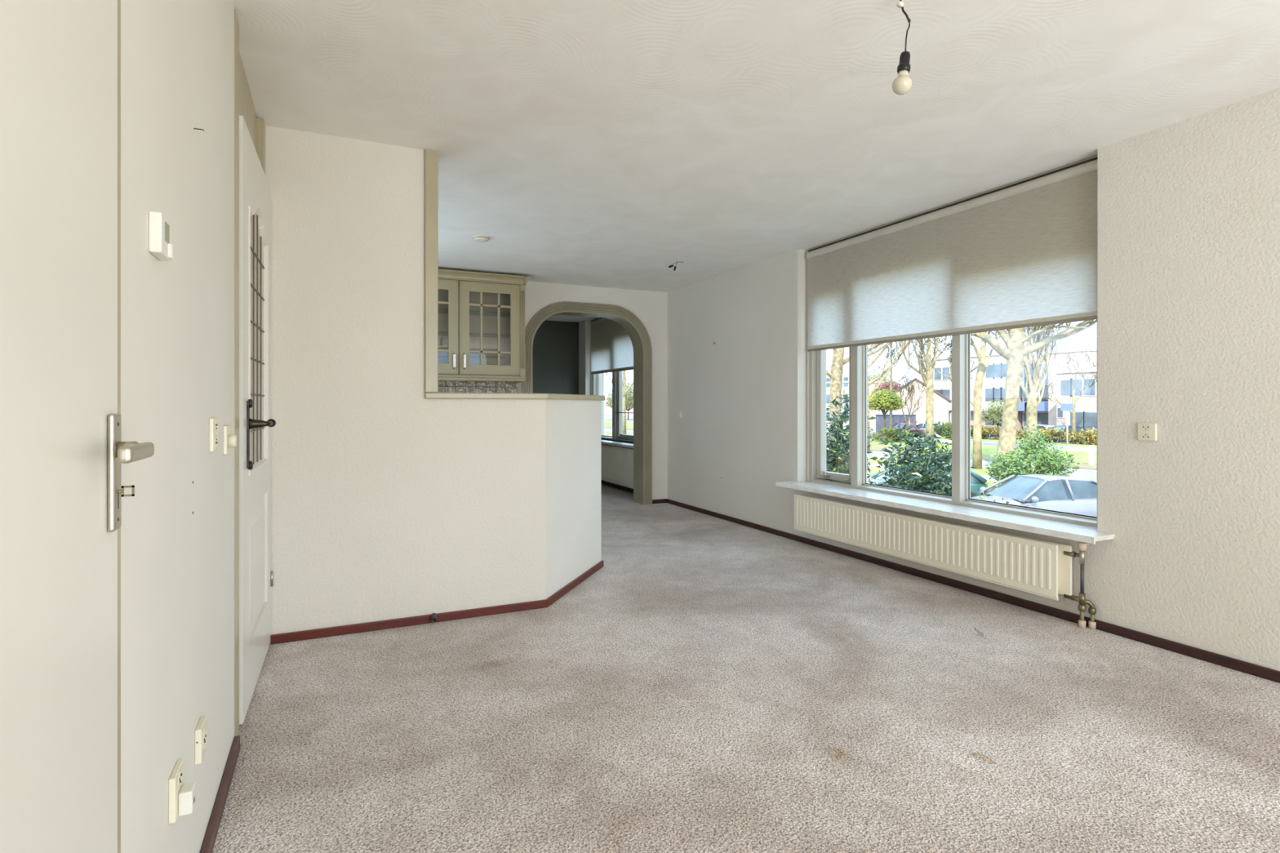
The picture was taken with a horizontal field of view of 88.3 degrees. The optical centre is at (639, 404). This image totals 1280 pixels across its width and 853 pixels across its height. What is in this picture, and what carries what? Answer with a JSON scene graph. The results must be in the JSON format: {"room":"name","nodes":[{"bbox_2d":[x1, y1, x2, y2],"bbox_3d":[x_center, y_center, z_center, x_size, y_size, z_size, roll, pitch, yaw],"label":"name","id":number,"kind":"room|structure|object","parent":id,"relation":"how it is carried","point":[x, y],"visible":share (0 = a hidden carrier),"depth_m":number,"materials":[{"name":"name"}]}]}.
{"room":"empty living room","nodes":[
{"label":"empty living room","id":0,"kind":"room"},
{"bbox_2d":[120,0,234,852],"bbox_3d":[-1.882,0.015,3.095,0.220,2.710,12.200,0,0,-25],"label":"wall","id":1,"kind":"structure","parent":0,"point":[177,56],"depth_m":1.34,"materials":[{"name":"paint"}]},
{"bbox_2d":[0,0,154,852],"bbox_3d":[-0.613,-0.110,0.553,0.175,2.460,0.920,0,0,-25],"label":"door","id":2,"kind":"structure","parent":1,"relation":"in","point":[60,60],"depth_m":0.76,"materials":[{"name":"paint"}]},
{"bbox_2d":[117,485,134,497],"bbox_3d":[-0.733,0.123,0.939,0.022,0.016,0.004,0,0,-25],"label":"key","id":3,"kind":"object","parent":2,"relation":"in","point":[122,491],"visible":1,"depth_m":0.94,"materials":[{"name":"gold metal"}]},
{"bbox_2d":[148,211,173,261],"bbox_3d":[-0.857,-0.300,1.183,0.026,0.071,0.080,0,0,-25],"label":"thermostat","id":4,"kind":"object","parent":1,"relation":"attached to","point":[160,246],"visible":1,"depth_m":1.15,"materials":[{"name":"white plastic"}]},
{"bbox_2d":[168,760,183,823],"bbox_3d":[-0.925,0.771,1.318,0.014,0.087,0.080,0,0,-25],"label":"wall socket","id":5,"kind":"object","parent":1,"relation":"attached to","point":[175,781],"visible":0.94,"depth_m":1.29,"materials":[{"name":"beige plastic"}]},
{"bbox_2d":[177,782,195,816],"bbox_3d":[-0.910,0.796,1.326,0.024,0.052,0.040,0,0,-25],"label":"plug adapter","id":6,"kind":"object","parent":5,"relation":"attached to","point":[187,794],"visible":1,"depth_m":1.31,"materials":[{"name":"white plastic"}]},
{"bbox_2d":[194,715,207,764],"bbox_3d":[-1.037,0.792,1.560,0.016,0.080,0.081,0,0,-25],"label":"wall socket","id":7,"kind":"object","parent":1,"relation":"attached to","point":[201,731],"visible":1,"depth_m":1.53,"materials":[{"name":"beige plastic"}]},
{"bbox_2d":[208,417,217,452],"bbox_3d":[-1.122,0.079,1.737,0.012,0.087,0.080,0,0,-25],"label":"double socket","id":8,"kind":"object","parent":1,"relation":"attached to","point":[213,422],"visible":1,"depth_m":1.70,"materials":[{"name":"beige plastic"}]},
{"bbox_2d":[200,735,239,852],"bbox_3d":[-1.040,1.095,1.568,0.018,0.050,1.252,0,0,-25],"label":"baseboard","id":9,"kind":"structure","parent":1,"relation":"attached to","point":[207,846],"depth_m":1.80,"materials":[{"name":"brown wood"}]},
{"bbox_2d":[222,425,236,454],"bbox_3d":[-1.214,0.103,1.955,0.029,0.083,0.080,0,0,-25],"label":"dimmer switch","id":10,"kind":"object","parent":1,"relation":"attached to","point":[229,440],"visible":1,"depth_m":1.94,"materials":[{"name":"beige plastic"}]},
{"bbox_2d":[234,8,275,737],"bbox_3d":[-1.535,-0.110,2.607,0.197,2.460,1.040,0,0,-25],"label":"door","id":11,"kind":"structure","parent":1,"relation":"in","point":[253,575],"depth_m":2.49,"materials":[{"name":"beige paint"}]},
{"bbox_2d":[265,125,600,635],"bbox_3d":[-0.880,-0.100,3.686,2.096,2.480,0.552,0,0,-45],"label":"wall partition","id":12,"kind":"structure","parent":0,"point":[389,501],"depth_m":3.29,"materials":[{"name":"paint"}]},
{"bbox_2d":[424,148,438,392],"bbox_3d":[-1.095,-0.691,3.438,0.065,1.258,0.142,0,0,-25],"label":"trim","id":13,"kind":"structure","parent":12,"relation":"attached to","point":[431,157],"depth_m":3.37,"materials":[{"name":"beige paint"}]},
{"bbox_2d":[269,560,604,644],"bbox_3d":[-0.833,1.099,3.655,0.480,0.042,2.106,0,0,45],"label":"baseboard","id":14,"kind":"structure","parent":12,"relation":"attached to","point":[458,615],"depth_m":3.37,"materials":[{"name":"brown wood"}]},
{"bbox_2d":[424,392,604,400],"bbox_3d":[-0.588,-0.045,3.915,0.453,0.033,1.485,0,0,35],"label":"trim","id":15,"kind":"structure","parent":12,"relation":"attached to","point":[427,395],"depth_m":3.54,"materials":[{"name":"beige paint"}]},
{"bbox_2d":[533,320,578,394],"bbox_3d":[-2.292,0.015,9.742,2.865,2.710,0.200,0,0,-25],"label":"wall","id":16,"kind":"structure","parent":0,"point":[555,343],"depth_m":10.10,"materials":[{"name":"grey paint"}]},
{"bbox_2d":[520,281,667,499],"bbox_3d":[-1.436,-0.110,6.848,3.755,2.460,0.230,0,0,-25],"label":"wall","id":17,"kind":"structure","parent":0,"point":[651,308],"depth_m":7.46,"materials":[{"name":"paint"}]},
{"bbox_2d":[437,380,518,393],"bbox_3d":[-2.038,-0.065,6.436,1.735,0.470,0.010,0,0,-25],"label":"tiles","id":18,"kind":"structure","parent":17,"relation":"attached to","point":[444,386],"depth_m":6.62,"materials":[{"name":"grey tile"}]},
{"bbox_2d":[438,268,531,382],"bbox_3d":[-1.945,-0.740,6.269,1.764,1.029,0.392,0,0,-25],"label":"upper cabinet","id":19,"kind":"object","parent":17,"relation":"attached to","point":[482,315],"visible":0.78,"depth_m":6.42,"materials":[{"name":"paint"}]},
{"bbox_2d":[438,331,510,337],"bbox_3d":[-1.770,-0.683,6.399,1.170,0.006,0.276,0,0,-25],"label":"glass shelf","id":20,"kind":"object","parent":19,"relation":"attached to","point":[441,334],"depth_m":6.48,"materials":[{"name":"clear glass"}]},
{"bbox_2d":[438,354,510,359],"bbox_3d":[-1.770,-0.468,6.399,1.170,0.006,0.276,0,0,-25],"label":"glass shelf","id":21,"kind":"object","parent":19,"relation":"attached to","point":[440,356],"depth_m":6.54,"materials":[{"name":"clear glass"}]},
{"bbox_2d":[521,301,652,504],"bbox_3d":[-0.542,0.011,7.121,1.494,2.217,0.030,0,0,-25],"label":"trim","id":22,"kind":"structure","parent":17,"relation":"attached to","point":[545,312],"depth_m":7.33,"materials":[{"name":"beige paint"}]},
{"bbox_2d":[531,311,644,504],"bbox_3d":[-0.594,0.062,7.233,1.292,2.116,0.264,0,0,-25],"label":"trim","id":23,"kind":"structure","parent":17,"relation":"attached to","point":[633,332],"depth_m":7.45,"materials":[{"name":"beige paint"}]},
{"bbox_2d":[652,498,666,503],"bbox_3d":[0.217,1.097,7.481,0.184,0.045,0.018,0,0,-25],"label":"baseboard","id":24,"kind":"structure","parent":17,"relation":"attached to","point":[662,500],"depth_m":7.47,"materials":[{"name":"brown wood"}]},
{"bbox_2d":[212,483,1279,852],"bbox_3d":[-0.174,1.245,3.780,4.055,0.250,12.600,0,0,-25],"label":"floor","id":25,"kind":"structure","parent":0,"point":[717,685],"depth_m":2.28,"materials":[{"name":"beige carpet"}]},
{"bbox_2d":[431,613,436,622],"bbox_3d":[-1.051,1.090,3.366,0.028,0.036,0.058,0,0,-18],"label":"pipe stub","id":26,"kind":"object","parent":25,"relation":"on","point":[433,617],"visible":1,"depth_m":3.36,"materials":[{"name":"grey metal"}]},
{"bbox_2d":[232,0,1279,322],"bbox_3d":[-0.074,-1.293,3.826,4.275,0.026,12.600,0,0,-25],"label":"ceiling","id":27,"kind":"structure","parent":0,"point":[609,144],"depth_m":2.80,"materials":[{"name":"paint"}]},
{"bbox_2d":[473,235,488,241],"bbox_3d":[-1.216,-1.270,5.052,0.118,0.030,0.118,0,0,-25],"label":"smoke detector","id":28,"kind":"object","parent":27,"relation":"attached to","point":[477,237],"visible":1,"depth_m":5.02,"materials":[{"name":"beige plastic"}]},
{"bbox_2d":[668,261,682,271],"bbox_3d":[0.323,-1.241,5.887,0.151,0.095,0.019,0,0,-25],"label":"wires","id":29,"kind":"object","parent":27,"relation":"hanging from","point":[672,265],"visible":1,"depth_m":5.87,"materials":[{"name":"black plastic"}]},
{"bbox_2d":[892,0,912,94],"bbox_3d":[0.819,-1.140,2.060,0.059,0.339,0.060,0,0,-25],"label":"pendant bulb","id":30,"kind":"object","parent":27,"relation":"hanging from","point":[902,84],"visible":1,"depth_m":2.05,"materials":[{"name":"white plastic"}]},
{"bbox_2d":[578,87,1279,671],"bbox_3d":[1.758,0.015,4.789,0.300,2.710,12.200,0,0,-25],"label":"wall","id":31,"kind":"structure","parent":0,"point":[1188,209],"depth_m":3.05,"materials":[{"name":"paint"}]},
{"bbox_2d":[591,317,633,442],"bbox_3d":[-0.238,-0.393,9.099,0.152,1.785,2.100,0,0,-25],"label":"window","id":32,"kind":"structure","parent":31,"relation":"in","point":[617,376],"depth_m":9.22,"materials":[{"name":"paint"}]},
{"bbox_2d":[590,317,633,374],"bbox_3d":[-0.306,-0.564,9.060,0.048,1.407,2.034,0,0,-25],"label":"roller blind","id":33,"kind":"object","parent":32,"relation":"attached to","point":[611,346],"visible":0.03,"depth_m":9.30,"materials":[{"name":"fabric"}]},
{"bbox_2d":[600,480,633,493],"bbox_3d":[-1.575,1.095,8.438,2.665,0.050,2.770,0,0,-25],"label":"baseboard","id":34,"kind":"structure","parent":31,"relation":"attached to","point":[607,483],"depth_m":8.81,"materials":[{"name":"brown wood"}]},
{"bbox_2d":[600,439,633,448],"bbox_3d":[-0.405,0.515,9.011,0.270,0.030,2.240,0,0,-25],"label":"window sill","id":35,"kind":"structure","parent":31,"relation":"attached to","point":[602,442],"depth_m":8.54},
{"bbox_2d":[600,444,633,488],"bbox_3d":[-0.421,0.794,8.967,0.124,0.488,1.985,0,0,-25],"label":"radiator","id":36,"kind":"object","parent":31,"relation":"attached to","point":[616,462],"visible":0.52,"depth_m":8.54,"materials":[{"name":"metal"}]},
{"bbox_2d":[677,410,681,417],"bbox_3d":[0.436,0.108,7.256,0.016,0.080,0.080,0,0,-25],"label":"light switch","id":37,"kind":"object","parent":31,"relation":"attached to","point":[679,412],"visible":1,"depth_m":7.24,"materials":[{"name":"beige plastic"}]},
{"bbox_2d":[794,493,1096,629],"bbox_3d":[1.758,0.907,4.286,0.124,0.426,2.252,0,0,-25],"label":"radiator","id":38,"kind":"object","parent":31,"relation":"attached to","point":[1042,568],"visible":1,"depth_m":3.90,"materials":[{"name":"metal"}]},
{"bbox_2d":[775,480,1115,544],"bbox_3d":[1.766,0.651,4.345,0.271,0.034,2.500,0,0,-25],"label":"window sill","id":39,"kind":"structure","parent":31,"relation":"attached to","point":[1081,533],"depth_m":3.89,"materials":[{"name":"white stone"}]},
{"bbox_2d":[805,249,1097,528],"bbox_3d":[1.936,-0.325,4.428,0.152,1.920,2.348,0,0,-25],"label":"window","id":40,"kind":"structure","parent":31,"relation":"in","point":[815,361],"depth_m":4.95,"materials":[{"name":"paint"}]},
{"bbox_2d":[805,156,1097,351],"bbox_3d":[1.870,-0.564,4.384,0.048,1.407,2.299,0,0,-25],"label":"roller blind","id":41,"kind":"object","parent":40,"relation":"attached to","point":[1023,254],"visible":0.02,"depth_m":4.04,"materials":[{"name":"fabric"}]},
{"bbox_2d":[808,154,1097,250],"bbox_3d":[1.881,-1.274,4.388,0.024,0.012,2.316,0,0,-25],"label":"trim","id":42,"kind":"structure","parent":31,"relation":"attached to","point":[1094,156],"depth_m":4.05,"materials":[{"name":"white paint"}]},
{"bbox_2d":[666,498,1279,683],"bbox_3d":[2.246,1.097,3.362,0.020,0.045,9.200,0,0,-25],"label":"baseboard","id":43,"kind":"structure","parent":31,"relation":"attached to","point":[1251,668],"depth_m":3.57,"materials":[{"name":"brown wood"}]},
{"bbox_2d":[1137,422,1157,441],"bbox_3d":[2.375,0.128,3.090,0.016,0.085,0.082,0,0,-25],"label":"double socket","id":44,"kind":"object","parent":31,"relation":"attached to","point":[1145,431],"visible":1,"depth_m":3.08,"materials":[{"name":"beige plastic"}]},
{"label":"outside","id":45,"kind":"structure","parent":0,"visible":0},
{"bbox_2d":[604,415,1097,481],"bbox_3d":[58.810,3.670,115.611,195.800,0.500,240.000,0,0,-25],"label":"ground","id":46,"kind":"structure","parent":45,"point":[1080,473],"depth_m":48.59,"materials":[{"name":"concrete"}]},
{"bbox_2d":[604,381,633,419],"bbox_3d":[-2.401,-0.955,148.028,10.821,8.760,12.314,0,0,-25],"label":"tree","id":47,"kind":"object","parent":46,"relation":"on","point":[629,397],"visible":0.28,"depth_m":146.55,"materials":[{"name":"green plant"}]},
{"bbox_2d":[604,397,633,416],"bbox_3d":[-3.619,0.605,206.793,8.250,5.630,42.357,0,0,-25],"label":"house","id":48,"kind":"structure","parent":46,"relation":"on","point":[607,411],"depth_m":210.62,"materials":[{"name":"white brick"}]},
{"bbox_2d":[826,376,884,428],"bbox_3d":[30.645,-0.280,97.623,6.250,7.400,8.279,0,0,-25],"label":"house","id":49,"kind":"structure","parent":46,"relation":"on","point":[845,384],"depth_m":94.38,"materials":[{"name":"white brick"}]},
{"bbox_2d":[867,369,896,386],"bbox_3d":[34.905,-1.036,100.307,8.219,8.917,8.956,0,0,-25],"label":"tree","id":50,"kind":"object","parent":46,"relation":"on","point":[869,377],"visible":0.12,"depth_m":99.00,"materials":[{"name":"white plant"}]},
{"bbox_2d":[868,388,905,430],"bbox_3d":[24.407,0.853,65.965,4.117,5.142,4.071,0,0,-25],"label":"tree","id":51,"kind":"object","parent":46,"relation":"on","point":[877,401],"visible":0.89,"depth_m":65.26,"materials":[{"name":"green plant"}]},
{"bbox_2d":[875,380,902,394],"bbox_3d":[32.213,0.116,84.797,4.291,6.613,4.388,0,0,-25],"label":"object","id":52,"kind":"object","parent":46,"relation":"on","point":[895,387],"visible":0.34,"depth_m":84.21,"materials":[{"name":"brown plant"}]},
{"bbox_2d":[866,340,911,450],"bbox_3d":[18.534,-4.814,49.407,10.025,16.468,6.988,0,0,11],"label":"street tree","id":53,"kind":"object","parent":46,"relation":"on","point":[885,346],"visible":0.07,"depth_m":48.90,"materials":[{"name":"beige plant"}]},
{"bbox_2d":[867,340,918,431],"bbox_3d":[24.508,-3.805,65.666,6.649,14.453,4.304,0,0,-10],"label":"young tree","id":54,"kind":"object","parent":46,"relation":"on","point":[894,357],"visible":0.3,"depth_m":65.26,"materials":[{"name":"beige plant"}]},
{"bbox_2d":[874,412,917,434],"bbox_3d":[28.800,2.170,74.331,3.250,2.500,3.163,0,0,-25],"label":"garden shed","id":55,"kind":"object","parent":46,"relation":"on","point":[897,417],"visible":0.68,"depth_m":73.45,"materials":[{"name":"white"}]},
{"bbox_2d":[897,364,925,439],"bbox_3d":[26.981,-0.358,65.699,3.080,7.556,3.011,0,0,-25],"label":"street tree","id":56,"kind":"object","parent":46,"relation":"on","point":[908,389],"visible":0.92,"depth_m":65.58,"materials":[{"name":"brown plant"}]},
{"bbox_2d":[884,377,951,424],"bbox_3d":[32.270,0.179,77.239,7.400,6.482,5.400,0,0,23],"label":"gabled house","id":57,"kind":"structure","parent":46,"relation":"on","point":[941,402],"depth_m":74.64,"materials":[{"name":"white paint"}]},
{"bbox_2d":[866,463,987,497],"bbox_3d":[9.136,2.677,21.845,4.300,1.495,2.135,0,0,-5],"label":"parked car","id":58,"kind":"object","parent":46,"relation":"on","point":[977,482],"visible":0.08,"depth_m":21.25,"materials":[{"name":"teal paint"}]},
{"bbox_2d":[920,353,1048,432],"bbox_3d":[43.172,-1.255,82.496,10.300,9.350,12.799,0,0,-25],"label":"apartment block","id":59,"kind":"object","parent":46,"relation":"on","point":[994,377],"visible":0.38,"depth_m":77.82,"materials":[{"name":"brick"}]},
{"bbox_2d":[970,424,1000,439],"bbox_3d":[34.125,2.744,65.098,2.536,1.795,6.026,0,0,-25],"label":"shrub","id":60,"kind":"object","parent":46,"relation":"on","point":[986,432],"visible":0.38,"depth_m":64.49,"materials":[{"name":"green plant"}]},
{"bbox_2d":[978,479,1007,495],"bbox_3d":[11.253,2.850,20.414,1.923,1.247,1.265,0,0,-25],"label":"shrub","id":61,"kind":"object","parent":46,"relation":"on","point":[999,484],"visible":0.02,"depth_m":20.22,"materials":[{"name":"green plant"}]},
{"bbox_2d":[982,399,1017,433],"bbox_3d":[35.578,1.426,65.595,3.554,4.003,3.525,0,0,-25],"label":"tree","id":62,"kind":"object","parent":46,"relation":"on","point":[993,411],"visible":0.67,"depth_m":65.42,"materials":[{"name":"green plant"}]},
{"bbox_2d":[984,444,1079,484],"bbox_3d":[12.494,2.356,20.983,2.654,2.150,2.366,0,0,17],"label":"shrub","id":63,"kind":"object","parent":46,"relation":"on","point":[1008,465],"visible":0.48,"depth_m":20.69,"materials":[{"name":"green plant"}]},
{"bbox_2d":[1017,361,1048,427],"bbox_3d":[48.020,-0.680,75.518,10.400,8.200,4.859,0,0,-25],"label":"apartment block","id":64,"kind":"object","parent":46,"relation":"on","point":[1042,409],"visible":0.2,"depth_m":73.43,"materials":[{"name":"brick"}]},
{"bbox_2d":[970,474,1097,516],"bbox_3d":[10.908,2.678,18.037,4.300,1.495,2.135,0,0,-9],"label":"parked car","id":65,"kind":"object","parent":46,"relation":"on","point":[1060,493],"visible":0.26,"depth_m":17.45,"materials":[{"name":"silver metal"}]},
{"bbox_2d":[1031,496,1039,502],"bbox_3d":[10.129,2.440,16.926,0.167,0.167,0.170,0,0,8],"label":"mirror","id":66,"kind":"object","parent":65,"relation":"attached to","point":[1034,499],"depth_m":16.86,"materials":[{"name":"silver metal"}]},
{"bbox_2d":[1016,424,1056,436],"bbox_3d":[38.929,2.678,64.477,1.810,1.495,4.300,0,0,-15],"label":"parked car","id":67,"kind":"object","parent":46,"relation":"on","point":[1040,426],"visible":0.02,"depth_m":63.35,"materials":[{"name":"white paint"}]},
{"bbox_2d":[1016,427,1062,440],"bbox_3d":[36.478,2.856,60.690,2.282,1.626,5.705,0,0,-25],"label":"shrub","id":68,"kind":"object","parent":46,"relation":"on","point":[1049,433],"visible":0.52,"depth_m":59.57,"materials":[{"name":"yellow plant"}]},
{"bbox_2d":[1011,423,1071,475],"bbox_3d":[14.238,2.106,23.697,1.680,2.805,2.034,0,0,-4],"label":"shrub","id":69,"kind":"object","parent":46,"relation":"on","point":[1030,449],"visible":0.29,"depth_m":23.78,"materials":[{"name":"green plant"}]},
{"bbox_2d":[1044,425,1088,442],"bbox_3d":[39.336,2.678,61.233,4.300,1.495,1.810,0,0,-15],"label":"parked car","id":70,"kind":"object","parent":46,"relation":"on","point":[1060,427],"visible":0.15,"depth_m":60.80,"materials":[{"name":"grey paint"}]},
{"bbox_2d":[1039,347,1097,444],"bbox_3d":[36.942,-0.644,56.466,6.194,8.129,3.977,0,0,14],"label":"street tree","id":71,"kind":"object","parent":46,"relation":"on","point":[1073,413],"visible":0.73,"depth_m":56.55,"materials":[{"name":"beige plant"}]},
{"bbox_2d":[1048,348,1097,426],"bbox_3d":[48.814,-1.103,70.434,10.250,9.046,4.271,0,0,-25],"label":"stair tower","id":72,"kind":"structure","parent":46,"relation":"on","point":[1061,357],"depth_m":68.90,"materials":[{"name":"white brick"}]},
{"bbox_2d":[1054,369,1097,432],"bbox_3d":[43.970,0.095,62.473,4.750,6.650,6.406,0,0,-25],"label":"house","id":73,"kind":"structure","parent":46,"relation":"on","point":[1086,406],"depth_m":62.37,"materials":[{"name":"paint"}]},
{"bbox_2d":[1055,426,1097,444],"bbox_3d":[38.025,2.796,56.691,2.625,1.828,5.024,0,0,-25],"label":"shrub","id":74,"kind":"object","parent":46,"relation":"on","point":[1090,437],"visible":0.8,"depth_m":56.35,"materials":[{"name":"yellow plant"}]},
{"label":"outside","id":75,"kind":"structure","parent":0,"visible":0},
{"bbox_2d":[604,425,1097,470],"bbox_3d":[0.560,3.395,88.500,3.300,0.050,240.000,0,0,-25],"label":"ground border","id":76,"kind":"structure","parent":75,"point":[1082,465],"depth_m":41.98,"materials":[{"name":"green plant"}]},
{"bbox_2d":[1088,445,1094,465],"bbox_3d":[25.280,2.870,36.925,0.200,1.100,0.200,0,0,-25],"label":"bollard","id":77,"kind":"object","parent":76,"relation":"on","point":[1091,448],"visible":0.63,"depth_m":36.85,"materials":[{"name":"white"}]},
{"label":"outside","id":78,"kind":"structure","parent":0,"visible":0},
{"bbox_3d":[-25.959,3.405,76.158,8.800,0.030,240.000,0,0,-25],"label":"garden","id":79,"kind":"object","parent":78,"visible":0},
{"bbox_2d":[826,390,877,484],"bbox_3d":[3.179,1.577,11.605,1.900,3.703,1.688,0,0,18],"label":"bush","id":80,"kind":"object","parent":79,"relation":"on","point":[836,462],"visible":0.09,"depth_m":11.34,"materials":[{"name":"green plant"}]},
{"bbox_2d":[874,421,976,495],"bbox_3d":[4.629,1.838,10.893,2.889,3.195,2.397,0,0,-25],"label":"bush","id":81,"kind":"object","parent":79,"relation":"on","point":[917,475],"visible":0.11,"depth_m":10.25,"materials":[{"name":"green plant"}]},
{"bbox_2d":[975,490,1008,503],"bbox_3d":[6.484,2.504,12.157,1.381,1.854,1.202,0,0,-25],"label":"bush","id":82,"kind":"object","parent":79,"relation":"on","point":[980,497],"visible":0.02,"depth_m":11.91,"materials":[{"name":"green plant"}]},
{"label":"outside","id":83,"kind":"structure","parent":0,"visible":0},
{"bbox_2d":[604,431,1097,479],"bbox_3d":[-6.467,3.410,85.230,3.000,0.020,240.000,0,0,-25],"label":"lawn","id":84,"kind":"structure","parent":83,"point":[981,472],"depth_m":34.84,"materials":[{"name":"green plant"}]},
{"bbox_2d":[604,370,633,434],"bbox_3d":[-1.502,-2.509,74.425,9.117,11.857,7.317,0,0,10],"label":"street tree","id":85,"kind":"object","parent":84,"relation":"on","point":[624,378],"visible":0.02,"depth_m":74.95,"materials":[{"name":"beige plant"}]},
{"bbox_2d":[911,330,1008,469],"bbox_3d":[17.676,-2.154,35.110,7.428,11.152,5.003,0,0,-34],"label":"slender tree","id":86,"kind":"object","parent":84,"relation":"on","point":[982,366],"visible":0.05,"depth_m":34.92,"materials":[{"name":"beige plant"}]},
{"bbox_2d":[970,319,1097,471],"bbox_3d":[18.591,-3.804,33.727,16.523,14.702,8.182,0,0,22],"label":"plane tree","id":87,"kind":"object","parent":84,"relation":"on","point":[1015,351],"visible":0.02,"depth_m":32.90,"materials":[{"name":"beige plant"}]},
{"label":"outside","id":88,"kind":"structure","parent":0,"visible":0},
{"bbox_2d":[604,421,1097,463],"bbox_3d":[6.362,3.400,91.201,9.500,0.040,240.000,0,0,-25],"label":"lawn","id":89,"kind":"structure","parent":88,"point":[986,450],"depth_m":48.89,"materials":[{"name":"green plant"}]},
{"bbox_2d":[826,343,882,442],"bbox_3d":[18.462,-5.914,59.159,15.059,18.667,7.085,0,0,-9],"label":"plane tree","id":90,"kind":"object","parent":89,"relation":"on","point":[835,375],"visible":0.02,"depth_m":59.00,"materials":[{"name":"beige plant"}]},
{"bbox_2d":[869,426,915,442],"bbox_3d":[22.911,2.726,59.799,2.555,1.727,5.582,0,0,-25],"label":"shrub","id":91,"kind":"object","parent":89,"relation":"on","point":[887,435],"visible":0.74,"depth_m":59.82,"materials":[{"name":"green plant"}]},
{"bbox_2d":[898,335,951,442],"bbox_3d":[23.861,-4.211,56.019,7.320,15.262,5.667,0,0,-10],"label":"street tree","id":92,"kind":"object","parent":89,"relation":"on","point":[927,378],"visible":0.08,"depth_m":54.70,"materials":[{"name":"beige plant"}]},
{"bbox_2d":[1006,322,1067,450],"bbox_3d":[26.371,-2.624,44.433,6.023,12.087,3.996,0,0,10],"label":"tree","id":93,"kind":"object","parent":89,"relation":"on","point":[1032,405],"visible":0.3,"depth_m":44.18,"materials":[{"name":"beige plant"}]},
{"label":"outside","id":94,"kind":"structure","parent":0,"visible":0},
{"bbox_2d":[866,466,1000,486],"bbox_3d":[-11.090,3.400,83.078,3.000,0.040,240.000,0,0,-25],"label":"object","id":95,"kind":"structure","parent":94,"point":[873,469],"depth_m":33.36,"materials":[{"name":"white"}]},
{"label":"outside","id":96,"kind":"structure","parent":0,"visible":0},
{"bbox_2d":[604,418,1097,447],"bbox_3d":[17.377,3.400,96.328,2.400,0.040,240.000,0,0,-25],"label":"verge","id":97,"kind":"structure","parent":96,"point":[971,439],"depth_m":57.06,"materials":[{"name":"green plant"}]},
{"bbox_2d":[892,422,919,436],"bbox_3d":[28.254,2.677,70.825,1.810,1.495,4.300,0,0,-5],"label":"parked car","id":98,"kind":"object","parent":97,"relation":"on","point":[901,425],"visible":0.23,"depth_m":69.46,"materials":[{"name":"red paint"}]},
{"bbox_2d":[911,422,942,435],"bbox_3d":[30.369,2.678,69.836,1.810,1.495,4.300,0,0,-15],"label":"parked car","id":99,"kind":"object","parent":97,"relation":"on","point":[922,426],"visible":0.17,"depth_m":69.27,"materials":[{"name":"white paint"}]},
{"bbox_2d":[933,421,951,439],"bbox_3d":[30.790,2.583,66.638,2.457,1.967,3.653,0,0,-25],"label":"shrub","id":100,"kind":"object","parent":97,"relation":"on","point":[947,428],"visible":0.63,"depth_m":66.03,"materials":[{"name":"green plant"}]},
{"bbox_2d":[1060,402,1072,444],"bbox_3d":[35.926,1.620,55.478,0.160,3.600,1.000,0,0,-25],"label":"sign post","id":101,"kind":"object","parent":97,"relation":"on","point":[1066,406],"visible":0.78,"depth_m":55.44,"materials":[{"name":"white metal"}]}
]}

